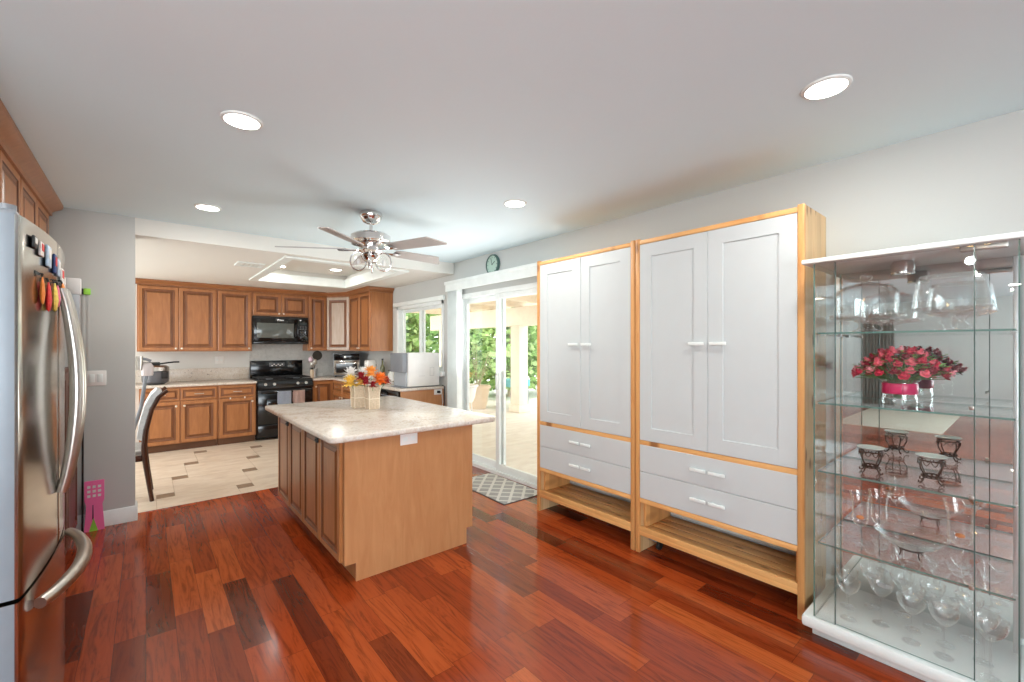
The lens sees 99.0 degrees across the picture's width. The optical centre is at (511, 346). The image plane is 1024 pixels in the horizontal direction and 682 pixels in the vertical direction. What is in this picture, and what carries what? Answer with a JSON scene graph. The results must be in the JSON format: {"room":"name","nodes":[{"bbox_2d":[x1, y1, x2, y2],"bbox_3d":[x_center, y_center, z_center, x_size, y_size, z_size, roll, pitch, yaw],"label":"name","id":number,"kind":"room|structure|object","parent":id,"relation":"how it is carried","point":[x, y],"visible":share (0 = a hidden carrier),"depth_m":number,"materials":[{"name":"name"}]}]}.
{"room":"kitchen","nodes":[
{"label":"kitchen","id":0,"kind":"room"},
{"bbox_2d":[49,207,134,515],"bbox_3d":[-3.511,0.182,3.321,0.981,2.475,0.160,0,0,-40],"label":"wall","id":1,"kind":"structure","parent":0,"point":[98,248],"depth_m":3.46,"materials":[{"name":"paint"}]},
{"bbox_2d":[81,288,90,368],"bbox_3d":[-3.305,-0.137,3.374,0.075,0.624,0.021,0,0,-40],"label":"broom","id":2,"kind":"object","parent":1,"relation":"attached to","point":[85,291],"visible":0.7,"depth_m":3.39,"materials":[{"name":"plastic"}]},
{"bbox_2d":[87,370,105,385],"bbox_3d":[-3.257,0.248,3.422,0.118,0.118,0.009,0,0,-40],"label":"light switch","id":3,"kind":"object","parent":1,"relation":"attached to","point":[94,378],"visible":0.85,"depth_m":3.42,"materials":[{"name":"white plastic"}]},
{"bbox_2d":[76,500,137,530],"bbox_3d":[-3.461,1.360,3.352,0.897,0.120,0.176,0,0,-40],"label":"baseboard","id":4,"kind":"structure","parent":1,"relation":"attached to","point":[125,514],"depth_m":3.50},
{"bbox_2d":[138,487,277,513],"bbox_3d":[-2.796,1.428,4.032,5.090,0.024,0.022,0,0,-40],"label":"trim","id":5,"kind":"structure","parent":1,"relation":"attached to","point":[275,487],"depth_m":4.00,"materials":[{"name":"brown wood"}]},
{"bbox_2d":[135,284,328,442],"bbox_3d":[-4.850,0.182,6.569,5.200,2.475,0.100,0,0,-40],"label":"wall","id":6,"kind":"structure","parent":0,"point":[187,359],"depth_m":6.54,"materials":[{"name":"paint"}]},
{"bbox_2d":[137,284,216,351],"bbox_3d":[-4.801,-0.395,6.287,0.900,0.930,0.386,0,0,-40],"label":"upper cabinet","id":7,"kind":"object","parent":6,"relation":"attached to","point":[169,318],"visible":0.99,"depth_m":6.14,"materials":[{"name":"brown wood"}]},
{"bbox_2d":[135,367,248,382],"bbox_3d":[-4.800,0.423,6.524,1.518,0.186,0.024,0,0,-40],"label":"backsplash","id":8,"kind":"structure","parent":6,"relation":"attached to","point":[196,374],"depth_m":6.62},
{"bbox_2d":[217,290,251,350],"bbox_3d":[-4.284,-0.395,6.721,0.447,0.930,0.386,0,0,-40],"label":"upper cabinet","id":9,"kind":"object","parent":6,"relation":"attached to","point":[234,308],"visible":0.99,"depth_m":6.59,"materials":[{"name":"brown wood"}]},
{"bbox_2d":[135,278,393,296],"bbox_3d":[-3.626,-0.876,6.742,3.487,0.074,1.112,0,0,-16],"label":"trim","id":10,"kind":"structure","parent":6,"relation":"attached to","point":[137,280],"depth_m":6.69,"materials":[{"name":"brown wood"}]},
{"bbox_2d":[252,292,307,317],"bbox_3d":[-3.800,-0.670,7.126,0.810,0.380,0.386,0,0,-40],"label":"upper cabinet","id":11,"kind":"object","parent":6,"relation":"attached to","point":[263,304],"visible":0.99,"depth_m":6.98,"materials":[{"name":"brown wood"}]},
{"bbox_2d":[252,316,307,343],"bbox_3d":[-3.777,-0.258,7.099,0.800,0.435,0.445,0,0,-40],"label":"microwave","id":12,"kind":"object","parent":11,"relation":"attached to","point":[265,329],"visible":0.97,"depth_m":6.95,"materials":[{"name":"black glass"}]},
{"bbox_2d":[249,344,355,375],"bbox_3d":[-3.564,0.238,7.570,1.713,0.556,0.011,0,0,-40],"label":"backsplash","id":13,"kind":"structure","parent":6,"relation":"attached to","point":[260,352],"depth_m":7.43,"materials":[{"name":"tile"}]},
{"bbox_2d":[303,296,326,350],"bbox_3d":[-3.373,-0.395,7.484,0.300,0.930,0.386,0,0,-40],"label":"upper cabinet","id":14,"kind":"object","parent":6,"relation":"attached to","point":[317,306],"visible":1,"depth_m":7.36,"materials":[{"name":"brown wood"}]},
{"bbox_2d":[135,218,453,292],"bbox_3d":[-3.764,-1.065,5.274,5.200,0.300,3.480,0,0,-40],"label":"ceiling","id":15,"kind":"structure","parent":0,"point":[169,251],"depth_m":4.65,"materials":[{"name":"paint"}]},
{"bbox_2d":[234,261,264,267],"bbox_3d":[-2.917,-0.908,4.861,0.260,0.013,0.260,0,0,-40],"label":"ceiling vent","id":16,"kind":"object","parent":15,"relation":"in","point":[238,263],"visible":1,"depth_m":4.83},
{"bbox_2d":[249,256,408,288],"bbox_3d":[-2.408,-0.955,5.601,1.360,0.120,2.020,0,0,-40],"label":"trim","id":17,"kind":"structure","parent":15,"relation":"attached to","point":[265,275],"depth_m":6.02,"materials":[{"name":"paint"}]},
{"bbox_2d":[63,436,925,681],"bbox_3d":[-3.451,1.470,0.305,11.100,0.100,11.500,0,0,-40],"label":"floor","id":18,"kind":"structure","parent":0,"point":[238,588],"depth_m":2.40,"materials":[{"name":"brown wood"}]},
{"bbox_2d":[0,202,92,681],"bbox_3d":[-1.934,0.498,1.452,0.776,1.844,0.910,0,0,-40],"label":"refrigerator","id":19,"kind":"object","parent":18,"relation":"on","point":[37,466],"depth_m":1.38,"materials":[{"name":"silver metal"}]},
{"bbox_2d":[32,235,37,248],"bbox_3d":[-1.488,-0.325,1.363,0.008,0.038,0.050,0,0,-40],"label":"magnet","id":20,"kind":"object","parent":19,"relation":"attached to","point":[34,238],"visible":1,"depth_m":1.35,"materials":[{"name":"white plastic"}]},
{"bbox_2d":[38,241,43,257],"bbox_3d":[-1.525,-0.315,1.417,0.008,0.046,0.055,0,0,-40],"label":"magnet","id":21,"kind":"object","parent":19,"relation":"attached to","point":[40,244],"visible":1,"depth_m":1.40},
{"bbox_2d":[39,273,45,304],"bbox_3d":[-1.520,-0.187,1.414,0.014,0.103,0.030,0,0,-40],"label":"magnet","id":22,"kind":"object","parent":19,"relation":"attached to","point":[42,293],"visible":1,"depth_m":1.41},
{"bbox_2d":[44,278,51,311],"bbox_3d":[-1.550,-0.172,1.461,0.018,0.115,0.040,0,0,-40],"label":"magnet","id":23,"kind":"object","parent":19,"relation":"attached to","point":[48,297],"visible":0.96,"depth_m":1.45},
{"bbox_2d":[45,244,51,268],"bbox_3d":[-1.575,-0.305,1.486,0.008,0.071,0.075,0,0,-40],"label":"magnet","id":24,"kind":"object","parent":19,"relation":"attached to","point":[48,251],"visible":1,"depth_m":1.47,"materials":[{"name":"white plastic"}]},
{"bbox_2d":[52,253,56,273],"bbox_3d":[-1.632,-0.295,1.561,0.008,0.067,0.050,0,0,-40],"label":"magnet","id":25,"kind":"object","parent":19,"relation":"attached to","point":[54,257],"visible":1,"depth_m":1.54},
{"bbox_2d":[50,279,58,311],"bbox_3d":[-1.593,-0.177,1.522,0.021,0.115,0.045,0,0,-40],"label":"magnet","id":26,"kind":"object","parent":19,"relation":"attached to","point":[55,300],"visible":0.93,"depth_m":1.51},
{"bbox_2d":[65,277,80,322],"bbox_3d":[-2.030,-0.198,2.011,0.069,0.235,0.026,0,0,-40],"label":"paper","id":27,"kind":"object","parent":19,"relation":"attached to","point":[72,284],"visible":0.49,"depth_m":2.01,"materials":[{"name":"paper"}]},
{"bbox_2d":[65,367,76,554],"bbox_3d":[-2.888,0.785,2.420,0.600,1.270,1.720,0,0,-40],"label":"cabinet","id":28,"kind":"object","parent":18,"relation":"on","point":[71,494],"visible":0.06,"depth_m":2.91,"materials":[{"name":"wood"}]},
{"bbox_2d":[81,432,83,531],"bbox_3d":[-3.290,0.913,3.349,0.025,1.014,0.053,0,0,-40],"label":"pole","id":29,"kind":"object","parent":18,"relation":"on","point":[82,480],"visible":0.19,"depth_m":3.34,"materials":[{"name":"white plastic"}]},
{"bbox_2d":[84,479,104,532],"bbox_3d":[-3.222,1.228,3.372,0.116,0.385,0.014,0,0,-40],"label":"fly swatter","id":30,"kind":"object","parent":18,"relation":"on","point":[93,490],"visible":1,"depth_m":3.37,"materials":[{"name":"pink plastic"}]},
{"bbox_2d":[135,356,153,429],"bbox_3d":[-3.856,0.760,4.401,0.380,1.320,0.240,0,0,-40],"label":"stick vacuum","id":31,"kind":"object","parent":18,"relation":"on","point":[147,369],"visible":0.59,"depth_m":4.45,"materials":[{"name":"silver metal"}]},
{"bbox_2d":[135,386,168,501],"bbox_3d":[-3.590,0.910,4.050,0.636,1.024,0.464,0,0,-40],"label":"dining chair","id":32,"kind":"object","parent":18,"relation":"on","point":[141,448],"visible":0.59,"depth_m":3.99,"materials":[{"name":"brown wood"}]},
{"bbox_2d":[139,385,217,453],"bbox_3d":[-4.707,0.986,6.177,0.855,0.868,0.677,0,0,-40],"label":"base cabinet","id":33,"kind":"object","parent":18,"relation":"on","point":[184,417],"visible":0.85,"depth_m":5.98,"materials":[{"name":"brown wood"}]},
{"bbox_2d":[135,379,256,388],"bbox_3d":[-4.589,0.533,6.272,1.518,0.033,0.630,0,0,-40],"label":"countertop","id":34,"kind":"structure","parent":33,"relation":"on","point":[233,381],"depth_m":6.20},
{"bbox_2d":[141,361,178,384],"bbox_3d":[-4.855,0.361,6.001,0.380,0.311,0.304,0,0,-4],"label":"pressure cooker","id":35,"kind":"object","parent":34,"relation":"on","point":[161,372],"visible":0.77,"depth_m":5.93,"materials":[{"name":"grey metal"}]},
{"bbox_2d":[218,383,255,444],"bbox_3d":[-4.196,0.986,6.605,0.475,0.868,0.677,0,0,-40],"label":"base cabinet","id":36,"kind":"object","parent":18,"relation":"on","point":[236,402],"visible":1,"depth_m":6.37,"materials":[{"name":"brown wood"}]},
{"bbox_2d":[250,360,312,438],"bbox_3d":[-3.682,0.805,6.986,0.775,1.150,0.721,0,0,-40],"label":"stove","id":37,"kind":"object","parent":18,"relation":"on","point":[271,376],"visible":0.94,"depth_m":6.78,"materials":[{"name":"black metal"}]},
{"bbox_2d":[250,377,311,380],"bbox_3d":[-3.689,0.510,6.994,0.775,0.010,0.580,0,0,-40],"label":"cooktop","id":38,"kind":"object","parent":37,"relation":"in","point":[252,378],"depth_m":6.80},
{"bbox_2d":[277,391,290,403],"bbox_3d":[-3.486,0.800,6.694,0.190,0.240,0.040,0,0,-40],"label":"dish towel","id":39,"kind":"object","parent":37,"relation":"hanging from","point":[283,397],"visible":0.93,"depth_m":6.68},
{"bbox_2d":[293,390,304,402],"bbox_3d":[-3.329,0.800,6.825,0.170,0.240,0.040,0,0,-40],"label":"dish towel","id":40,"kind":"object","parent":37,"relation":"hanging from","point":[298,395],"visible":0.92,"depth_m":6.81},
{"bbox_2d":[312,380,332,401],"bbox_3d":[-3.271,0.986,7.380,0.338,0.868,0.676,0,0,-40],"label":"base cabinet","id":41,"kind":"object","parent":18,"relation":"on","point":[322,389],"visible":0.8,"depth_m":7.14,"materials":[{"name":"brown wood"}]},
{"bbox_2d":[333,380,350,399],"bbox_3d":[-2.164,0.986,6.726,0.651,0.868,1.840,0,0,-40],"label":"base cabinet","id":42,"kind":"object","parent":18,"relation":"on","point":[340,392],"visible":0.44,"depth_m":6.93,"materials":[{"name":"brown wood"}]},
{"bbox_2d":[312,375,443,391],"bbox_3d":[-2.240,0.533,6.603,0.925,0.033,3.140,0,0,-40],"label":"countertop","id":43,"kind":"structure","parent":42,"relation":"on","point":[330,377],"depth_m":5.67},
{"bbox_2d":[333,353,359,376],"bbox_3d":[-2.881,0.317,7.622,0.430,0.400,0.407,0,0,-20],"label":"toaster oven","id":44,"kind":"object","parent":43,"relation":"on","point":[341,361],"visible":0.87,"depth_m":7.45,"materials":[{"name":"grey metal"}]},
{"bbox_2d":[364,360,377,378],"bbox_3d":[-2.225,0.366,6.941,0.201,0.300,0.140,0,0,-40],"label":"water pitcher","id":45,"kind":"object","parent":43,"relation":"on","point":[366,362],"visible":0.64,"depth_m":6.88,"materials":[{"name":"white plastic"}]},
{"bbox_2d":[390,352,438,387],"bbox_3d":[-1.271,0.299,5.703,0.515,0.435,0.404,0,0,-40],"label":"microwave","id":46,"kind":"object","parent":43,"relation":"on","point":[419,369],"visible":1,"depth_m":5.55,"materials":[{"name":"white plastic"}]},
{"bbox_2d":[278,417,471,580],"bbox_3d":[-1.171,0.986,3.506,0.983,0.868,1.620,0,0,-40],"label":"kitchen island","id":47,"kind":"object","parent":18,"relation":"on","point":[377,505],"visible":0.69,"depth_m":2.87,"materials":[{"name":"brown wood"}]},
{"bbox_2d":[265,396,494,443],"bbox_3d":[-1.131,0.531,3.500,1.190,0.038,1.780,0,0,-40],"label":"island countertop","id":48,"kind":"structure","parent":47,"relation":"on","point":[332,421],"depth_m":3.11,"materials":[{"name":"stone"}]},
{"bbox_2d":[349,385,366,407],"bbox_3d":[-1.292,0.416,3.666,0.112,0.191,0.112,0,0,-40],"label":"vase","id":49,"kind":"object","parent":48,"relation":"on","point":[357,393],"visible":0.81,"depth_m":3.63,"materials":[{"name":"ceramic"}]},
{"bbox_2d":[343,366,370,387],"bbox_3d":[-1.302,0.328,3.662,0.278,0.327,0.243,0,0,-40],"label":"flower arrangement","id":50,"kind":"object","parent":49,"relation":"in","point":[350,377],"visible":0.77,"depth_m":3.61,"materials":[{"name":"yellow plant"}]},
{"bbox_2d":[363,385,380,409],"bbox_3d":[-1.148,0.416,3.590,0.112,0.191,0.112,0,0,-40],"label":"vase","id":51,"kind":"object","parent":48,"relation":"on","point":[372,398],"visible":0.98,"depth_m":3.56,"materials":[{"name":"wicker"}]},
{"bbox_2d":[356,365,391,390],"bbox_3d":[-1.132,0.324,3.608,0.294,0.335,0.236,0,0,-40],"label":"flower arrangement","id":52,"kind":"object","parent":51,"relation":"in","point":[380,377],"visible":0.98,"depth_m":3.57,"materials":[{"name":"orange plant"}]},
{"bbox_2d":[400,433,416,445],"bbox_3d":[-0.674,0.602,2.860,0.122,0.078,0.008,0,0,-40],"label":"wall outlet","id":53,"kind":"object","parent":47,"relation":"attached to","point":[405,439],"visible":0.88,"depth_m":2.86,"materials":[{"name":"white plastic"}]},
{"bbox_2d":[380,389,399,396],"bbox_3d":[-1.368,0.938,5.761,0.610,0.765,0.596,0,0,-40],"label":"dishwasher","id":54,"kind":"object","parent":18,"relation":"on","point":[383,392],"visible":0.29,"depth_m":5.55,"materials":[{"name":"grey plastic"}]},
{"bbox_2d":[400,389,443,405],"bbox_3d":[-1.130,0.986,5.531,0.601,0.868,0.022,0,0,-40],"label":"cabinet","id":55,"kind":"object","parent":18,"relation":"on","point":[427,396],"visible":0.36,"depth_m":5.54,"materials":[{"name":"brown wood"}]},
{"bbox_2d":[472,473,536,504],"bbox_3d":[-0.150,1.415,4.400,0.494,0.010,0.874,0,0,-39],"label":"door mat","id":56,"kind":"object","parent":18,"relation":"on","point":[502,490],"visible":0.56,"depth_m":4.31,"materials":[{"name":"fabric"}]},
{"bbox_2d":[537,240,635,549],"bbox_3d":[0.673,0.340,3.535,0.402,2.160,0.988,0,0,-40],"label":"wardrobe","id":57,"kind":"object","parent":18,"relation":"on","point":[586,301],"visible":0.85,"depth_m":3.38,"materials":[{"name":"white wood"}]},
{"bbox_2d":[544,472,569,490],"bbox_3d":[0.403,1.155,3.897,0.312,0.190,0.022,0,0,-40],"label":"shelf","id":58,"kind":"object","parent":57,"relation":"attached to","point":[551,482],"depth_m":3.85,"materials":[{"name":"brown wood"}]},
{"bbox_2d":[540,483,630,530],"bbox_3d":[0.676,1.268,3.538,0.366,0.060,0.924,0,0,-40],"label":"shelf","id":59,"kind":"object","parent":57,"relation":"attached to","point":[617,512],"depth_m":3.52,"materials":[{"name":"brown wood"}]},
{"bbox_2d":[636,203,825,619],"bbox_3d":[1.322,0.340,2.761,0.402,2.160,1.016,0,0,-40],"label":"wardrobe","id":60,"kind":"object","parent":18,"relation":"on","point":[724,311],"visible":0.98,"depth_m":2.54,"materials":[{"name":"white wood"}]},
{"bbox_2d":[644,504,669,526],"bbox_3d":[1.042,1.155,3.134,0.312,0.190,0.022,0,0,-40],"label":"shelf","id":61,"kind":"object","parent":60,"relation":"attached to","point":[653,516],"depth_m":3.08,"materials":[{"name":"brown wood"}]},
{"bbox_2d":[640,516,796,594],"bbox_3d":[1.325,1.268,2.764,0.366,0.060,0.952,0,0,-40],"label":"shelf","id":62,"kind":"object","parent":60,"relation":"attached to","point":[776,568],"depth_m":2.70,"materials":[{"name":"brown wood"}]},
{"bbox_2d":[801,231,1023,681],"bbox_3d":[1.845,0.497,2.038,0.505,1.845,0.715,0,0,-40],"label":"display cabinet","id":63,"kind":"object","parent":18,"relation":"on","point":[973,418],"visible":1,"depth_m":2.08,"materials":[{"name":"clear glass"}]},
{"bbox_2d":[830,312,906,331],"bbox_3d":[1.732,-0.114,2.138,0.298,0.091,0.300,0,0,-40],"label":"cake stand","id":64,"kind":"object","parent":63,"relation":"on","point":[900,315],"visible":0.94,"depth_m":2.11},
{"bbox_2d":[836,273,899,312],"bbox_3d":[1.732,-0.255,2.138,0.248,0.205,0.248,0,0,-40],"label":"cake dome","id":65,"kind":"object","parent":64,"relation":"on","point":[865,282],"visible":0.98,"depth_m":2.10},
{"bbox_2d":[858,448,883,474],"bbox_3d":[1.714,0.548,2.088,0.096,0.108,0.096,0,0,34],"label":"plate stand","id":66,"kind":"object","parent":63,"relation":"on","point":[861,451],"visible":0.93,"depth_m":2.08,"materials":[{"name":"metal"}]},
{"bbox_2d":[856,444,884,450],"bbox_3d":[1.714,0.486,2.088,0.108,0.015,0.108,0,0,-40],"label":"glass plate","id":67,"kind":"object","parent":66,"relation":"on","point":[862,446],"visible":1,"depth_m":2.10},
{"bbox_2d":[880,379,920,405],"bbox_3d":[1.825,0.214,2.057,0.151,0.118,0.150,0,0,-40],"label":"glass vase","id":68,"kind":"object","parent":63,"relation":"on","point":[889,388],"visible":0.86,"depth_m":2.01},
{"bbox_2d":[851,345,956,398],"bbox_3d":[1.824,0.119,2.053,0.262,0.248,0.388,0,0,-40],"label":"bouquet","id":69,"kind":"object","parent":68,"relation":"in","point":[886,357],"visible":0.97,"depth_m":2.02,"materials":[{"name":"red plant"}]},
{"bbox_2d":[890,260,914,275],"bbox_3d":[1.843,-0.372,2.062,0.090,0.060,0.090,0,0,-40],"label":"lamp","id":70,"kind":"object","parent":63,"relation":"attached to","point":[897,267],"depth_m":2.03,"materials":[{"name":"silver metal"}]},
{"bbox_2d":[897,543,924,560],"bbox_3d":[1.816,0.935,1.990,0.095,0.037,0.095,0,0,-40],"label":"stand","id":71,"kind":"object","parent":63,"relation":"on","point":[920,552],"visible":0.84,"depth_m":1.99,"materials":[{"name":"metal"}]},
{"bbox_2d":[874,525,949,551],"bbox_3d":[1.816,0.883,1.990,0.256,0.066,0.256,0,0,-40],"label":"glass bowl","id":72,"kind":"object","parent":71,"relation":"on","point":[888,539],"visible":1,"depth_m":1.95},
{"bbox_2d":[818,329,1016,335],"bbox_3d":[1.866,-0.064,2.034,0.429,0.008,0.634,0,0,-40],"label":"shelf","id":73,"kind":"object","parent":63,"relation":"attached to","point":[896,332],"depth_m":2.02,"materials":[{"name":"clear glass"}]},
{"bbox_2d":[818,396,1016,420],"bbox_3d":[1.866,0.277,2.034,0.429,0.008,0.634,0,0,-40],"label":"shelf","id":74,"kind":"object","parent":63,"relation":"attached to","point":[991,410],"depth_m":1.99,"materials":[{"name":"clear glass"}]},
{"bbox_2d":[818,456,1016,508],"bbox_3d":[1.866,0.609,2.034,0.429,0.008,0.634,0,0,-40],"label":"shelf","id":75,"kind":"object","parent":63,"relation":"attached to","point":[886,463],"depth_m":2.08,"materials":[{"name":"clear glass"}]},
{"bbox_2d":[818,519,1016,600],"bbox_3d":[1.866,0.959,2.034,0.429,0.008,0.634,0,0,-40],"label":"shelf","id":76,"kind":"object","parent":63,"relation":"attached to","point":[898,533],"depth_m":2.10,"materials":[{"name":"clear glass"}]},
{"bbox_2d":[836,256,1012,641],"bbox_3d":[2.027,0.457,2.190,0.006,1.717,0.675,0,0,-40],"label":"mirror","id":77,"kind":"object","parent":63,"relation":"on","point":[918,518],"depth_m":2.14,"materials":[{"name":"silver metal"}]},
{"bbox_2d":[917,457,945,485],"bbox_3d":[1.849,0.548,1.927,0.096,0.108,0.096,0,0,-44],"label":"plate stand","id":78,"kind":"object","parent":63,"relation":"on","point":[923,474],"visible":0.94,"depth_m":1.92,"materials":[{"name":"metal"}]},
{"bbox_2d":[915,452,948,459],"bbox_3d":[1.849,0.486,1.927,0.108,0.015,0.108,0,0,-40],"label":"glass plate","id":79,"kind":"object","parent":78,"relation":"on","point":[932,456],"visible":1,"depth_m":1.93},
{"bbox_2d":[909,304,994,329],"bbox_3d":[1.962,-0.122,1.956,0.272,0.108,0.272,0,0,-40],"label":"cake stand","id":80,"kind":"object","parent":63,"relation":"on","point":[981,308],"visible":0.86,"depth_m":1.95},
{"bbox_2d":[912,271,992,309],"bbox_3d":[1.962,-0.247,1.956,0.256,0.148,0.256,0,0,-40],"label":"cake dome","id":81,"kind":"object","parent":80,"relation":"on","point":[950,275],"visible":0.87,"depth_m":1.95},
{"bbox_2d":[0,0,1023,262],"bbox_3d":[-2.334,-1.105,-1.029,11.100,0.100,8.020,0,0,-40],"label":"ceiling","id":82,"kind":"structure","parent":0,"point":[429,116],"depth_m":1.84,"materials":[{"name":"paint"}]},
{"bbox_2d":[194,203,221,210],"bbox_3d":[-2.300,-1.050,3.305,0.174,0.010,0.174,0,0,-40],"label":"recessed light","id":83,"kind":"object","parent":82,"relation":"in","point":[208,207],"visible":1,"depth_m":3.29,"materials":[{"name":"white"}]},
{"bbox_2d":[220,110,262,129],"bbox_3d":[-1.258,-1.050,2.036,0.174,0.010,0.174,0,0,-40],"label":"recessed light","id":84,"kind":"object","parent":82,"relation":"in","point":[239,119],"visible":1,"depth_m":2.02,"materials":[{"name":"white"}]},
{"bbox_2d":[275,210,446,272],"bbox_3d":[-1.111,-0.824,3.498,1.302,0.463,1.299,0,0,-40],"label":"ceiling fan","id":85,"kind":"object","parent":82,"relation":"hanging from","point":[371,243],"visible":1,"depth_m":3.37,"materials":[{"name":"silver metal"}]},
{"bbox_2d":[503,199,526,206],"bbox_3d":[0.022,-1.050,3.213,0.174,0.010,0.174,0,0,-40],"label":"recessed light","id":86,"kind":"object","parent":82,"relation":"in","point":[512,202],"visible":1,"depth_m":3.20,"materials":[{"name":"white"}]},
{"bbox_2d":[801,74,852,99],"bbox_3d":[1.276,-1.050,1.776,0.174,0.010,0.174,0,0,-40],"label":"recessed light","id":87,"kind":"object","parent":82,"relation":"in","point":[827,86],"visible":1,"depth_m":1.76,"materials":[{"name":"white"}]},
{"bbox_2d":[356,109,1023,638],"bbox_3d":[0.773,0.182,3.843,0.140,2.475,11.500,0,0,-40],"label":"wall","id":88,"kind":"structure","parent":0,"point":[965,181],"depth_m":2.40,"materials":[{"name":"paint"}]},
{"bbox_2d":[327,297,349,350],"bbox_3d":[-2.928,-0.395,7.654,0.633,0.930,0.696,0,0,-40],"label":"upper cabinet","id":89,"kind":"object","parent":88,"relation":"attached to","point":[337,307],"visible":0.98,"depth_m":7.40,"materials":[{"name":"brown wood"}]},
{"bbox_2d":[349,291,392,350],"bbox_3d":[-2.322,-0.395,7.115,0.396,0.930,0.900,0,0,-40],"label":"upper cabinet","id":90,"kind":"object","parent":88,"relation":"attached to","point":[370,313],"visible":1,"depth_m":6.83,"materials":[{"name":"brown wood"}]},
{"bbox_2d":[393,295,444,307],"bbox_3d":[-1.369,-0.640,6.269,0.030,0.060,1.510,0,0,-40],"label":"trim","id":91,"kind":"structure","parent":88,"relation":"attached to","point":[441,297],"depth_m":6.16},
{"bbox_2d":[397,300,444,376],"bbox_3d":[-1.309,-0.110,6.274,0.170,1.000,1.440,0,0,-40],"label":"window","id":92,"kind":"structure","parent":88,"relation":"in","point":[421,308],"depth_m":6.28,"materials":[{"name":"white plastic"}]},
{"bbox_2d":[486,254,499,272],"bbox_3d":[-0.215,-0.915,4.887,0.034,0.236,0.236,0,0,-40],"label":"wall clock","id":93,"kind":"object","parent":88,"relation":"attached to","point":[493,261],"visible":0.86,"depth_m":4.87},
{"bbox_2d":[462,282,536,488],"bbox_3d":[-0.077,0.390,4.840,0.142,2.060,1.720,0,0,-40],"label":"door","id":94,"kind":"structure","parent":88,"relation":"in","point":[498,466],"depth_m":4.88,"materials":[{"name":"white plastic"}]},
{"bbox_2d":[444,258,555,409],"bbox_3d":[-0.169,0.282,4.757,0.130,2.175,1.970,0,0,-40],"label":"vertical blind","id":95,"kind":"object","parent":88,"relation":"attached to","point":[453,288],"visible":0.66,"depth_m":5.30,"materials":[{"name":"white plastic"}]},
{"bbox_2d":[825,573,1023,644],"bbox_3d":[2.382,1.360,1.800,0.016,0.120,6.100,0,0,-40],"label":"baseboard","id":96,"kind":"structure","parent":88,"relation":"attached to","point":[829,578],"depth_m":2.48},
{"bbox_3d":[-2.867,0.182,1.851,0.080,2.475,2.920,0,0,-40],"label":"wall","id":97,"kind":"structure","parent":0,"visible":0},
{"bbox_2d":[0,150,19,213],"bbox_3d":[-2.620,-0.713,1.980,0.455,0.545,0.920,0,0,-40],"label":"upper cabinet","id":98,"kind":"object","parent":97,"relation":"attached to","point":[9,177],"visible":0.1,"depth_m":2.25,"materials":[{"name":"brown wood"}]},
{"bbox_2d":[0,99,62,215],"bbox_3d":[-2.756,-1.003,2.170,0.491,0.100,2.466,0,0,-40],"label":"trim","id":99,"kind":"structure","parent":98,"relation":"attached to","point":[13,145],"depth_m":2.37,"materials":[{"name":"brown wood"}]},
{"bbox_2d":[20,177,48,234],"bbox_3d":[-3.219,-0.713,2.694,0.455,0.545,0.936,0,0,-40],"label":"upper cabinet","id":100,"kind":"object","parent":97,"relation":"attached to","point":[31,209],"visible":0.09,"depth_m":2.72,"materials":[{"name":"brown wood"}]},
{"label":"outside","id":101,"kind":"structure","parent":0,"visible":0},
{"bbox_2d":[473,376,536,406],"bbox_3d":[5.309,1.570,22.708,22.700,0.100,32.000,0,0,-40],"label":"ground","id":102,"kind":"structure","parent":101,"point":[532,392],"depth_m":13.29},
{"bbox_2d":[415,314,493,383],"bbox_3d":[-1.832,-0.767,16.228,3.143,4.587,3.056,0,0,-40],"label":"tree","id":103,"kind":"object","parent":102,"relation":"on","point":[471,333],"visible":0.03,"depth_m":15.59,"materials":[{"name":"green plant"}]},
{"bbox_2d":[469,307,536,396],"bbox_3d":[-0.114,-0.660,13.348,2.576,4.369,2.595,0,0,-40],"label":"tree","id":104,"kind":"object","parent":102,"relation":"on","point":[489,341],"visible":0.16,"depth_m":12.91,"materials":[{"name":"green plant"}]},
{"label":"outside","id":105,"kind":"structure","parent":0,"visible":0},
{"bbox_2d":[469,399,536,474],"bbox_3d":[0.145,1.520,7.948,4.170,0.100,16.000,0,0,-40],"label":"patio slab","id":106,"kind":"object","parent":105,"point":[521,428],"visible":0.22,"depth_m":6.98,"materials":[{"name":"concrete"}]},
{"bbox_2d":[406,313,438,352],"bbox_3d":[-3.628,-0.647,13.778,2.701,4.343,2.746,0,0,-40],"label":"tree","id":107,"kind":"object","parent":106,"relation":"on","point":[412,324],"visible":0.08,"depth_m":13.46,"materials":[{"name":"green plant"}]},
{"bbox_2d":[469,383,478,411],"bbox_3d":[-0.901,1.096,8.271,0.540,0.752,0.540,0,0,-40],"label":"planter","id":108,"kind":"object","parent":106,"relation":"on","point":[472,387],"visible":0.27,"depth_m":8.15,"materials":[{"name":"ceramic"}]},
{"bbox_2d":[412,294,536,412],"bbox_3d":[0.580,0.195,7.204,3.860,2.550,12.300,0,0,-40],"label":"patio cover","id":109,"kind":"object","parent":106,"relation":"on","point":[523,315],"visible":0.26,"depth_m":9.78,"materials":[{"name":"beige paint"}]},
{"bbox_2d":[469,384,490,408],"bbox_3d":[-0.820,1.200,10.401,0.640,0.540,0.640,0,0,-40],"label":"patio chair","id":110,"kind":"object","parent":106,"relation":"on","point":[480,400],"visible":0.63,"depth_m":10.19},
{"bbox_2d":[469,340,494,386],"bbox_3d":[-0.737,0.445,10.401,1.002,1.180,0.694,0,0,-20],"label":"potted shrub","id":111,"kind":"object","parent":110,"relation":"on","point":[475,366],"visible":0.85,"depth_m":10.35,"materials":[{"name":"green plant"}]},
{"bbox_2d":[506,378,529,403],"bbox_3d":[0.025,1.160,10.717,0.600,0.720,0.600,0,0,-40],"label":"patio table","id":112,"kind":"object","parent":106,"relation":"on","point":[508,380],"visible":0.16,"depth_m":10.59,"materials":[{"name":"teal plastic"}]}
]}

